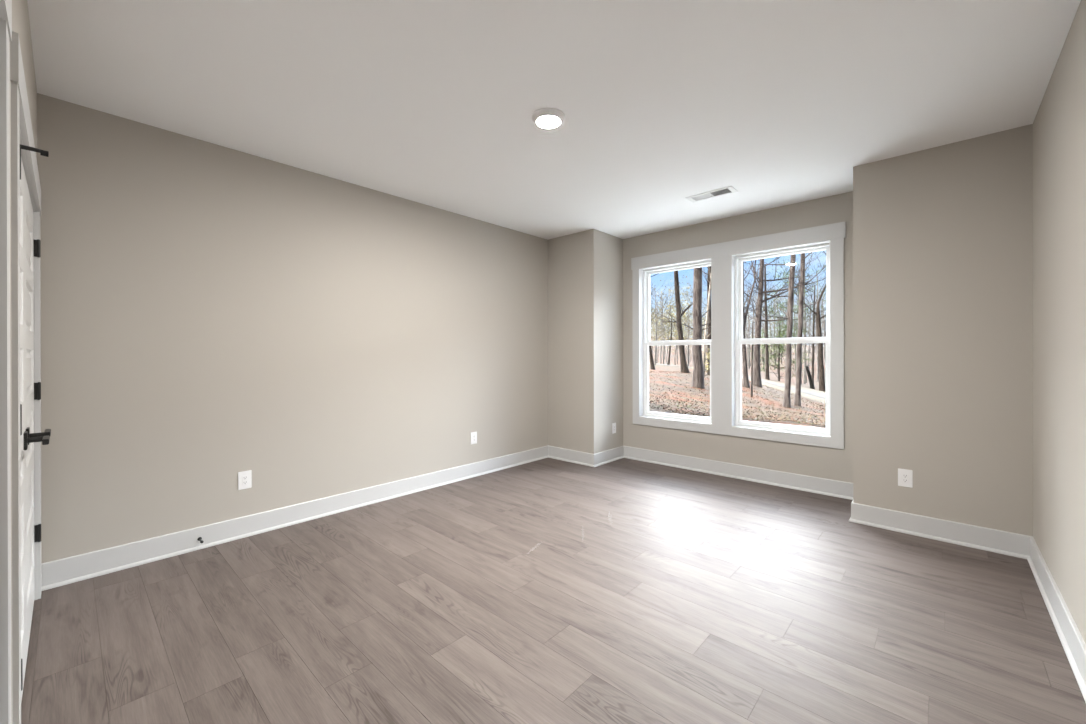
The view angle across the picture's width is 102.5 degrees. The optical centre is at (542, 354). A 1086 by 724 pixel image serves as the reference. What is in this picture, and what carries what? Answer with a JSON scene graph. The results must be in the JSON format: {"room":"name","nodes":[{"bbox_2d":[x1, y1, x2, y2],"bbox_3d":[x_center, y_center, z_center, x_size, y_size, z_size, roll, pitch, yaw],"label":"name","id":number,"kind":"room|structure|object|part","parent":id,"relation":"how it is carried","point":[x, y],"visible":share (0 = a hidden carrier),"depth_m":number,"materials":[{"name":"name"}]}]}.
{"room":"empty bedroom","nodes":[
{"label":"empty bedroom","id":0,"kind":"room"},
{"bbox_2d":[9,0,36,723],"bbox_3d":[-1.329,-0.021,0.998,4.441,2.840,0.116,0,0,42],"label":"wall","id":1,"kind":"structure","parent":0,"point":[20,15],"depth_m":1.61,"materials":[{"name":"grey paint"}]},
{"bbox_2d":[0,0,11,723],"bbox_3d":[-0.949,0.200,0.662,1.051,2.196,0.130,0,0,42],"label":"trim","id":2,"kind":"structure","parent":1,"relation":"attached to","point":[5,5],"depth_m":0.99,"materials":[{"name":"grey paint"}]},
{"bbox_2d":[10,31,40,723],"bbox_3d":[-2.150,0.201,1.757,1.738,2.196,0.131,0,0,42],"label":"trim","id":3,"kind":"structure","parent":1,"relation":"attached to","point":[21,125],"depth_m":1.24,"materials":[{"name":"grey paint"}]},
{"bbox_2d":[20,144,49,701],"bbox_3d":[-1.822,0.266,1.542,0.772,2.042,0.114,0,0,42],"label":"door","id":4,"kind":"structure","parent":1,"relation":"in","point":[24,440],"depth_m":1.71,"materials":[{"name":"white paint"}]},
{"bbox_3d":[-2.067,0.344,1.742,0.066,0.068,0.009,0,0,42],"label":"handle","id":5,"kind":"part","parent":4,"relation":"part of","materials":[{"name":"black metal"}]},
{"bbox_3d":[-1.996,0.344,1.751,0.117,0.022,0.018,0,0,42],"label":"lever","id":6,"kind":"part","parent":4,"relation":"part of","materials":[{"name":"black metal"}]},
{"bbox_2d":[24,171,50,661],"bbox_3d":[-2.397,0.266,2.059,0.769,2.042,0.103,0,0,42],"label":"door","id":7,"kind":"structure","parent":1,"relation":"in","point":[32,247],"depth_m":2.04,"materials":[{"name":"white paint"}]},
{"bbox_3d":[-2.170,0.344,1.910,0.117,0.022,0.018,0,0,42],"label":"lever","id":8,"kind":"part","parent":7,"relation":"part of","materials":[{"name":"black metal"}]},
{"bbox_2d":[37,93,547,562],"bbox_3d":[-1.328,-0.025,4.099,0.150,2.840,5.202,0,0,43],"label":"wall","id":9,"kind":"structure","parent":0,"point":[211,313],"depth_m":3.13,"materials":[{"name":"grey paint"}]},
{"bbox_2d":[238,470,251,489],"bbox_3d":[-2.127,0.896,3.111,0.008,0.127,0.082,0,0,43],"label":"wall outlet","id":10,"kind":"object","parent":9,"relation":"attached to","point":[244,477],"visible":1,"depth_m":3.11,"materials":[{"name":"white plastic"}]},
{"bbox_2d":[242,475,247,484],"bbox_3d":[-2.125,0.896,3.110,0.003,0.067,0.033,0,0,43],"label":"receptacle","id":11,"kind":"object","parent":10,"relation":"attached to","point":[244,477],"depth_m":3.11,"materials":[{"name":"white plastic"}]},
{"bbox_2d":[41,446,547,590],"bbox_3d":[-1.349,1.224,3.944,0.027,0.144,4.212,0,0,43],"label":"baseboard","id":12,"kind":"structure","parent":9,"relation":"attached to","point":[56,573],"depth_m":3.11,"materials":[{"name":"white paint"}]},
{"bbox_2d":[471,432,476,443],"bbox_3d":[-0.733,0.887,4.630,0.008,0.127,0.082,0,0,43],"label":"wall outlet","id":13,"kind":"object","parent":9,"relation":"attached to","point":[473,434],"visible":1,"depth_m":4.62,"materials":[{"name":"white plastic"}]},
{"bbox_2d":[21,458,1085,723],"bbox_3d":[0.338,1.354,2.778,4.291,0.120,5.102,0,0,43],"label":"floor","id":14,"kind":"structure","parent":0,"point":[547,590],"depth_m":2.13,"materials":[{"name":"grey wood"}]},
{"bbox_2d":[27,0,1080,239],"bbox_3d":[0.283,-1.506,2.720,4.391,0.120,5.352,0,0,43],"label":"ceiling","id":15,"kind":"structure","parent":0,"point":[433,103],"depth_m":2.34,"materials":[{"name":"white paint"}]},
{"bbox_2d":[532,108,564,128],"bbox_3d":[0.033,-1.428,2.655,0.204,0.035,0.204,0,0,43],"label":"recessed light","id":16,"kind":"object","parent":15,"relation":"in","point":[548,118],"visible":1,"depth_m":2.61,"materials":[{"name":"white plastic"}]},
{"bbox_2d":[685,186,737,202],"bbox_3d":[1.521,-1.505,3.944,0.416,0.124,0.170,0,0,43],"label":"ceiling vent","id":17,"kind":"object","parent":15,"relation":"in","point":[726,190],"visible":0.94,"depth_m":3.95,"materials":[{"name":"white metal"}]},
{"bbox_2d":[548,229,622,453],"bbox_3d":[0.535,-0.029,5.495,0.709,2.840,0.626,0,0,43],"label":"wall","id":18,"kind":"structure","parent":0,"point":[585,268],"depth_m":5.25,"materials":[{"name":"grey paint"}]},
{"bbox_2d":[548,445,593,466],"bbox_3d":[0.327,1.220,5.246,0.736,0.144,0.027,0,0,43],"label":"baseboard","id":19,"kind":"structure","parent":18,"relation":"attached to","point":[583,458],"depth_m":5.23,"materials":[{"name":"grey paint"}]},
{"bbox_2d":[594,446,623,466],"bbox_3d":[0.800,1.219,5.237,0.027,0.144,0.653,0,0,43],"label":"baseboard","id":20,"kind":"structure","parent":18,"relation":"attached to","point":[614,454],"depth_m":5.22,"materials":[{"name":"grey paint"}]},
{"bbox_2d":[612,423,615,433],"bbox_3d":[0.870,0.900,5.328,0.008,0.127,0.082,0,0,43],"label":"wall outlet","id":21,"kind":"object","parent":18,"relation":"attached to","point":[613,424],"visible":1,"depth_m":5.32,"materials":[{"name":"white plastic"}]},
{"bbox_2d":[623,191,852,482],"bbox_3d":[2.037,-0.031,4.630,4.391,2.840,0.171,0,0,43],"label":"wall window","id":22,"kind":"structure","parent":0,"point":[808,460],"depth_m":4.53,"materials":[{"name":"grey paint"}]},
{"bbox_2d":[639,257,711,424],"bbox_3d":[1.556,-0.143,5.079,0.895,1.811,0.178,0,0,43],"label":"window","id":23,"kind":"structure","parent":22,"relation":"attached to","point":[644,273],"depth_m":5.32,"materials":[{"name":"white paint"}]},
{"bbox_3d":[1.578,0.293,5.102,0.835,0.879,0.030,0,0,43],"label":"sash","id":24,"kind":"part","parent":23,"relation":"part of","materials":[{"name":"white plastic"}]},
{"bbox_3d":[1.601,-0.565,5.128,0.835,0.908,0.027,0,0,43],"label":"sash","id":25,"kind":"part","parent":23,"relation":"part of","materials":[{"name":"white plastic"}]},
{"bbox_2d":[624,446,852,499],"bbox_3d":[1.905,1.218,4.647,2.454,0.144,0.027,0,0,43],"label":"baseboard","id":26,"kind":"structure","parent":22,"relation":"attached to","point":[829,487],"depth_m":4.46,"materials":[{"name":"white paint"}]},
{"bbox_2d":[731,239,831,437],"bbox_3d":[2.361,-0.144,4.340,0.890,1.811,0.178,0,0,43],"label":"window","id":27,"kind":"structure","parent":22,"relation":"attached to","point":[737,340],"depth_m":4.49,"materials":[{"name":"white paint"}]},
{"bbox_3d":[2.383,0.292,4.364,0.830,0.879,0.030,0,0,43],"label":"sash","id":28,"kind":"part","parent":27,"relation":"part of","materials":[{"name":"white plastic"}]},
{"bbox_3d":[2.406,-0.565,4.390,0.830,0.908,0.027,0,0,43],"label":"sash","id":29,"kind":"part","parent":27,"relation":"part of","materials":[{"name":"white plastic"}]},
{"bbox_2d":[853,124,1032,535],"bbox_3d":[2.949,-0.031,3.285,0.928,2.840,0.618,0,0,43],"label":"wall","id":30,"kind":"structure","parent":0,"point":[943,235],"depth_m":3.01,"materials":[{"name":"grey paint"}]},
{"bbox_2d":[898,468,912,487],"bbox_3d":[2.625,0.896,3.160,0.082,0.127,0.008,0,0,43],"label":"wall outlet","id":31,"kind":"object","parent":30,"relation":"attached to","point":[905,477],"visible":1,"depth_m":3.16,"materials":[{"name":"white plastic"}]},
{"bbox_2d":[902,473,907,482],"bbox_3d":[2.623,0.896,3.158,0.033,0.067,0.003,0,0,43],"label":"receptacle","id":32,"kind":"object","parent":31,"relation":"attached to","point":[904,475],"depth_m":3.16,"materials":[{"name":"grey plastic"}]},
{"bbox_2d":[849,503,1032,558],"bbox_3d":[2.724,1.218,3.058,0.955,0.144,0.027,0,0,43],"label":"baseboard","id":33,"kind":"structure","parent":30,"relation":"attached to","point":[987,539],"depth_m":3.01,"materials":[{"name":"white paint"}]},
{"bbox_2d":[1033,0,1085,643],"bbox_3d":[1.797,-0.027,1.232,0.150,2.840,5.202,0,0,43],"label":"wall","id":34,"kind":"structure","parent":0,"point":[1059,124],"depth_m":2.05,"materials":[{"name":"grey paint"}]},
{"bbox_2d":[1027,537,1085,701],"bbox_3d":[1.660,1.222,1.213,0.027,0.144,4.184,0,0,43],"label":"baseboard","id":35,"kind":"structure","parent":34,"relation":"attached to","point":[1071,639],"depth_m":2.01,"materials":[{"name":"white paint"}]},
{"label":"outside","id":36,"kind":"structure","parent":0,"visible":0},
{"bbox_2d":[649,336,825,428],"bbox_3d":[31.137,0.421,76.340,170.000,18.549,145.048,0,0,43],"label":"ground","id":37,"kind":"structure","parent":36,"point":[773,377],"depth_m":21.57,"materials":[{"name":"brown soil"}]},
{"bbox_2d":[650,307,665,353],"bbox_3d":[22.636,-5.345,91.197,6.013,11.697,6.069,0,0,16],"label":"tree","id":38,"kind":"object","parent":37,"relation":"on","point":[651,307],"visible":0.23,"depth_m":90.85,"materials":[{"name":"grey plant"}]},
{"bbox_2d":[650,292,666,362],"bbox_3d":[17.183,-5.094,66.850,5.061,13.440,5.838,0,0,31],"label":"bare tree","id":39,"kind":"object","parent":37,"relation":"on","point":[660,292],"visible":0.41,"depth_m":67.15,"materials":[{"name":"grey plant"}]},
{"bbox_2d":[649,273,672,369],"bbox_3d":[8.215,-4.117,35.460,5.384,11.160,8.747,0,0,40],"label":"tree","id":40,"kind":"object","parent":37,"relation":"on","point":[650,348],"visible":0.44,"depth_m":35.88,"materials":[{"name":"brown plant"}]},
{"bbox_2d":[653,290,669,363],"bbox_3d":[17.341,-4.682,64.453,4.133,12.607,6.175,0,0,23],"label":"bare tree","id":41,"kind":"object","parent":37,"relation":"on","point":[653,290],"visible":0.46,"depth_m":64.48,"materials":[{"name":"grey plant"}]},
{"bbox_2d":[652,303,675,359],"bbox_3d":[22.261,-4.091,79.620,5.764,10.627,4.422,0,0,-22],"label":"tree","id":42,"kind":"object","parent":37,"relation":"on","point":[658,303],"visible":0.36,"depth_m":79.60,"materials":[{"name":"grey plant"}]},
{"bbox_2d":[658,297,676,362],"bbox_3d":[17.609,-3.417,60.709,3.987,10.178,5.017,0,0,30],"label":"tree","id":43,"kind":"object","parent":37,"relation":"on","point":[672,297],"visible":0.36,"depth_m":60.86,"materials":[{"name":"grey plant"}]},
{"bbox_2d":[650,285,687,363],"bbox_3d":[13.644,-3.503,49.687,5.246,9.673,4.025,0,0,38],"label":"tree","id":44,"kind":"object","parent":37,"relation":"on","point":[654,285],"visible":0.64,"depth_m":49.66,"materials":[{"name":"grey plant"}]},
{"bbox_2d":[667,307,678,363],"bbox_3d":[20.384,-2.895,67.219,3.592,9.168,4.519,0,0,30],"label":"tree","id":45,"kind":"object","parent":37,"relation":"on","point":[667,307],"visible":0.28,"depth_m":67.01,"materials":[{"name":"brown plant"}]},
{"bbox_2d":[661,303,691,364],"bbox_3d":[15.911,-2.449,51.646,3.070,7.836,3.862,0,0,-5],"label":"tree","id":46,"kind":"object","parent":37,"relation":"on","point":[680,303],"visible":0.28,"depth_m":51.66,"materials":[{"name":"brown plant"}]},
{"bbox_2d":[655,282,706,366],"bbox_3d":[15.122,-3.129,45.758,8.174,9.373,8.902,0,0,-33],"label":"tree","id":47,"kind":"object","parent":37,"relation":"on","point":[688,323],"visible":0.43,"depth_m":45.92,"materials":[{"name":"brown plant"}]},
{"bbox_2d":[664,271,704,372],"bbox_3d":[7.980,-4.968,27.566,6.087,12.779,5.669,0,0,-6],"label":"tree","id":48,"kind":"object","parent":37,"relation":"on","point":[683,364],"visible":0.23,"depth_m":27.88,"materials":[{"name":"brown plant"}]},
{"bbox_2d":[687,266,710,365],"bbox_3d":[9.042,-2.899,23.713,2.828,9.203,5.134,0,0,9],"label":"tree","id":49,"kind":"object","parent":37,"relation":"on","point":[709,293],"visible":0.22,"depth_m":23.95,"materials":[{"name":"brown plant"}]},
{"bbox_2d":[690,348,709,376],"bbox_3d":[9.678,0.552,26.087,1.644,2.132,1.789,0,0,43],"label":"bush","id":50,"kind":"object","parent":37,"relation":"on","point":[708,348],"visible":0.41,"depth_m":25.98,"materials":[{"name":"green plant"}]},
{"bbox_2d":[654,267,778,388],"bbox_3d":[7.361,-4.087,21.602,7.056,11.820,7.484,0,0,12],"label":"tree","id":51,"kind":"object","parent":37,"relation":"on","point":[698,368],"visible":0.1,"depth_m":20.81,"materials":[{"name":"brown plant"}]},
{"bbox_2d":[669,266,781,374],"bbox_3d":[12.169,-5.593,30.499,5.221,14.556,8.192,0,0,-32],"label":"tree","id":52,"kind":"object","parent":37,"relation":"on","point":[708,278],"visible":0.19,"depth_m":29.89,"materials":[{"name":"brown plant"}]},
{"bbox_2d":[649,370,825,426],"bbox_3d":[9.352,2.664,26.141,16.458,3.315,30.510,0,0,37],"label":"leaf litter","id":53,"kind":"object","parent":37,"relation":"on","point":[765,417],"visible":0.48,"depth_m":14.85,"materials":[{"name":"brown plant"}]},
{"bbox_2d":[745,312,753,367],"bbox_3d":[33.607,-2.439,71.825,3.295,9.758,4.774,0,0,21],"label":"bare tree","id":54,"kind":"object","parent":37,"relation":"on","point":[753,312],"visible":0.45,"depth_m":71.70,"materials":[{"name":"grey plant"}]},
{"bbox_2d":[745,314,753,369],"bbox_3d":[31.125,-1.904,65.868,4.355,8.901,3.006,0,0,20],"label":"bare tree","id":55,"kind":"object","parent":37,"relation":"on","point":[749,314],"visible":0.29,"depth_m":66.02,"materials":[{"name":"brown plant"}]},
{"bbox_2d":[742,260,761,387],"bbox_3d":[10.790,-3.641,24.497,3.234,11.518,7.821,0,0,43],"label":"tree","id":56,"kind":"object","parent":37,"relation":"on","point":[746,383],"visible":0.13,"depth_m":24.91,"materials":[{"name":"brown plant"}]},
{"bbox_2d":[744,282,767,344],"bbox_3d":[44.923,-7.708,93.117,8.304,18.226,7.161,0,0,11],"label":"bare tree","id":57,"kind":"object","parent":37,"relation":"on","point":[744,282],"visible":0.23,"depth_m":93.59,"materials":[{"name":"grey plant"}]},
{"bbox_2d":[745,268,768,366],"bbox_3d":[36.222,-6.057,76.145,6.601,16.938,7.510,0,0,-31],"label":"bare tree","id":58,"kind":"object","parent":37,"relation":"on","point":[768,268],"visible":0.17,"depth_m":75.56,"materials":[{"name":"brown plant"}]},
{"bbox_2d":[747,288,769,347],"bbox_3d":[30.227,-3.249,62.423,4.125,12.214,5.976,0,0,-10],"label":"bare tree","id":59,"kind":"object","parent":37,"relation":"on","point":[769,288],"visible":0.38,"depth_m":62.37,"materials":[{"name":"grey plant"}]},
{"bbox_2d":[744,273,779,352],"bbox_3d":[27.636,-4.592,56.674,7.286,14.876,4.877,0,0,41],"label":"bare tree","id":60,"kind":"object","parent":37,"relation":"on","point":[769,273],"visible":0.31,"depth_m":56.52,"materials":[{"name":"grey plant"}]},
{"bbox_2d":[742,312,784,396],"bbox_3d":[9.666,-0.076,19.520,2.135,4.523,1.950,0,0,7],"label":"tree","id":61,"kind":"object","parent":37,"relation":"on","point":[772,312],"visible":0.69,"depth_m":19.98,"materials":[{"name":"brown plant"}]},
{"bbox_2d":[748,293,784,368],"bbox_3d":[36.967,-5.124,72.570,5.538,15.572,5.541,0,0,-7],"label":"bare tree","id":62,"kind":"object","parent":37,"relation":"on","point":[767,293],"visible":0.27,"depth_m":72.33,"materials":[{"name":"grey plant"}]},
{"bbox_2d":[751,282,783,364],"bbox_3d":[42.031,-6.703,82.051,7.125,18.133,8.262,0,0,20],"label":"bare tree","id":63,"kind":"object","parent":37,"relation":"on","point":[756,282],"visible":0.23,"depth_m":82.28,"materials":[{"name":"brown plant"}]},
{"bbox_2d":[755,292,781,369],"bbox_3d":[39.758,-4.569,74.509,6.736,14.785,5.809,0,0,37],"label":"bare tree","id":64,"kind":"object","parent":37,"relation":"on","point":[777,292],"visible":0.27,"depth_m":74.17,"materials":[{"name":"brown plant"}]},
{"bbox_2d":[744,254,803,379],"bbox_3d":[23.445,-4.531,45.719,8.058,14.807,8.806,0,0,-38],"label":"tree","id":65,"kind":"object","parent":37,"relation":"on","point":[765,296],"visible":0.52,"depth_m":45.90,"materials":[{"name":"brown plant"}]},
{"bbox_2d":[771,293,784,356],"bbox_3d":[54.091,-8.142,100.427,8.301,18.219,7.159,0,0,13],"label":"bare tree","id":66,"kind":"object","parent":37,"relation":"on","point":[777,293],"visible":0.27,"depth_m":100.93,"materials":[{"name":"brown plant"}]},
{"bbox_2d":[743,254,815,407],"bbox_3d":[9.290,-2.700,18.306,3.350,10.280,3.350,0,0,43],"label":"tree","id":67,"kind":"object","parent":37,"relation":"on","point":[787,392],"visible":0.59,"depth_m":17.93,"materials":[{"name":"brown plant"}]},
{"bbox_2d":[750,296,813,380],"bbox_3d":[25.861,-1.807,47.807,6.580,9.899,5.808,0,0,12],"label":"pine tree","id":68,"kind":"object","parent":37,"relation":"on","point":[780,349],"visible":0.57,"depth_m":47.79,"materials":[{"name":"green plant"}]},
{"bbox_2d":[746,253,825,386],"bbox_3d":[14.624,-4.277,27.490,6.890,12.941,5.688,0,0,-9],"label":"tree","id":69,"kind":"object","parent":37,"relation":"on","point":[757,381],"visible":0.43,"depth_m":26.88,"materials":[{"name":"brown plant"}]},
{"bbox_2d":[766,252,825,383],"bbox_3d":[29.544,-5.467,49.844,9.828,18.154,8.958,0,0,43],"label":"pine tree","id":70,"kind":"object","parent":37,"relation":"on","point":[784,273],"visible":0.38,"depth_m":49.92,"materials":[{"name":"green plant"}]},
{"bbox_2d":[779,286,820,372],"bbox_3d":[41.391,-5.007,70.670,6.537,16.773,7.438,0,0,-2],"label":"bare tree","id":71,"kind":"object","parent":37,"relation":"on","point":[809,286],"visible":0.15,"depth_m":70.35,"materials":[{"name":"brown plant"}]},
{"bbox_2d":[775,256,825,383],"bbox_3d":[30.793,-4.494,51.558,8.110,16.559,5.428,0,0,17],"label":"bare tree","id":72,"kind":"object","parent":37,"relation":"on","point":[805,344],"visible":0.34,"depth_m":51.35,"materials":[{"name":"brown plant"}]},
{"bbox_2d":[785,257,824,382],"bbox_3d":[28.244,-3.631,46.700,5.869,14.835,7.552,0,0,9],"label":"tree","id":73,"kind":"object","parent":37,"relation":"on","point":[814,310],"visible":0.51,"depth_m":45.93,"materials":[{"name":"brown plant"}]},
{"bbox_2d":[793,312,821,382],"bbox_3d":[32.092,-2.312,54.025,5.272,12.138,4.571,0,0,-5],"label":"bare tree","id":74,"kind":"object","parent":37,"relation":"on","point":[803,312],"visible":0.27,"depth_m":53.88,"materials":[{"name":"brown plant"}]},
{"bbox_2d":[794,252,825,405],"bbox_3d":[11.942,-2.643,18.846,3.678,10.228,3.454,0,0,-2],"label":"tree","id":75,"kind":"object","parent":37,"relation":"on","point":[797,401],"visible":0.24,"depth_m":18.93,"materials":[{"name":"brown plant"}]},
{"bbox_2d":[797,289,823,366],"bbox_3d":[47.475,-5.268,77.452,6.159,17.321,6.163,0,0,11],"label":"bare tree","id":76,"kind":"object","parent":37,"relation":"on","point":[815,289],"visible":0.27,"depth_m":77.24,"materials":[{"name":"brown plant"}]},
{"bbox_2d":[796,300,825,384],"bbox_3d":[35.371,-1.748,54.924,4.028,11.928,5.836,0,0,-26],"label":"bare tree","id":77,"kind":"object","parent":37,"relation":"on","point":[822,300],"visible":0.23,"depth_m":54.97,"materials":[{"name":"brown plant"}]},
{"bbox_2d":[807,264,825,381],"bbox_3d":[37.260,-5.175,59.074,6.038,18.419,9.022,0,0,9],"label":"bare tree","id":78,"kind":"object","parent":37,"relation":"on","point":[817,380],"visible":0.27,"depth_m":58.87,"materials":[{"name":"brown plant"}]},
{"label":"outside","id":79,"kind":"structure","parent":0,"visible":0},
{"bbox_2d":[649,363,825,398],"bbox_3d":[14.797,2.753,40.129,26.999,4.301,7.355,0,0,26],"label":"road","id":80,"kind":"structure","parent":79,"point":[819,395],"depth_m":37.23,"materials":[{"name":"grey"}]},
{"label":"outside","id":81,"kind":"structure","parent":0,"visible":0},
{"bbox_2d":[649,364,825,402],"bbox_3d":[16.942,2.930,43.289,25.986,4.644,24.115,0,0,43],"label":"verge","id":82,"kind":"structure","parent":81,"point":[811,397],"depth_m":35.78,"materials":[{"name":"brown"}]},
{"bbox_2d":[650,305,685,364],"bbox_3d":[12.533,-2.632,44.489,4.722,8.035,4.929,0,0,11],"label":"tree","id":83,"kind":"object","parent":82,"relation":"on","point":[668,363],"visible":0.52,"depth_m":43.94,"materials":[{"name":"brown plant"}]},
{"bbox_2d":[650,275,705,364],"bbox_3d":[10.863,-3.436,42.386,8.922,9.536,12.611,0,0,-24],"label":"tree","id":84,"kind":"object","parent":82,"relation":"on","point":[667,304],"visible":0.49,"depth_m":41.91,"materials":[{"name":"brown plant"}]},
{"bbox_2d":[780,250,825,391],"bbox_3d":[27.488,-4.310,45.293,8.408,16.506,7.972,0,0,-33],"label":"tree","id":85,"kind":"object","parent":82,"relation":"on","point":[822,387],"visible":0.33,"depth_m":43.88,"materials":[{"name":"brown plant"}]},
{"bbox_2d":[805,366,814,388],"bbox_3d":[27.287,2.446,44.545,0.964,2.609,0.523,0,0,12],"label":"trunk","id":86,"kind":"object","parent":82,"relation":"on","point":[811,383],"visible":0.83,"depth_m":44.35,"materials":[{"name":"brown plant"}]}
]}

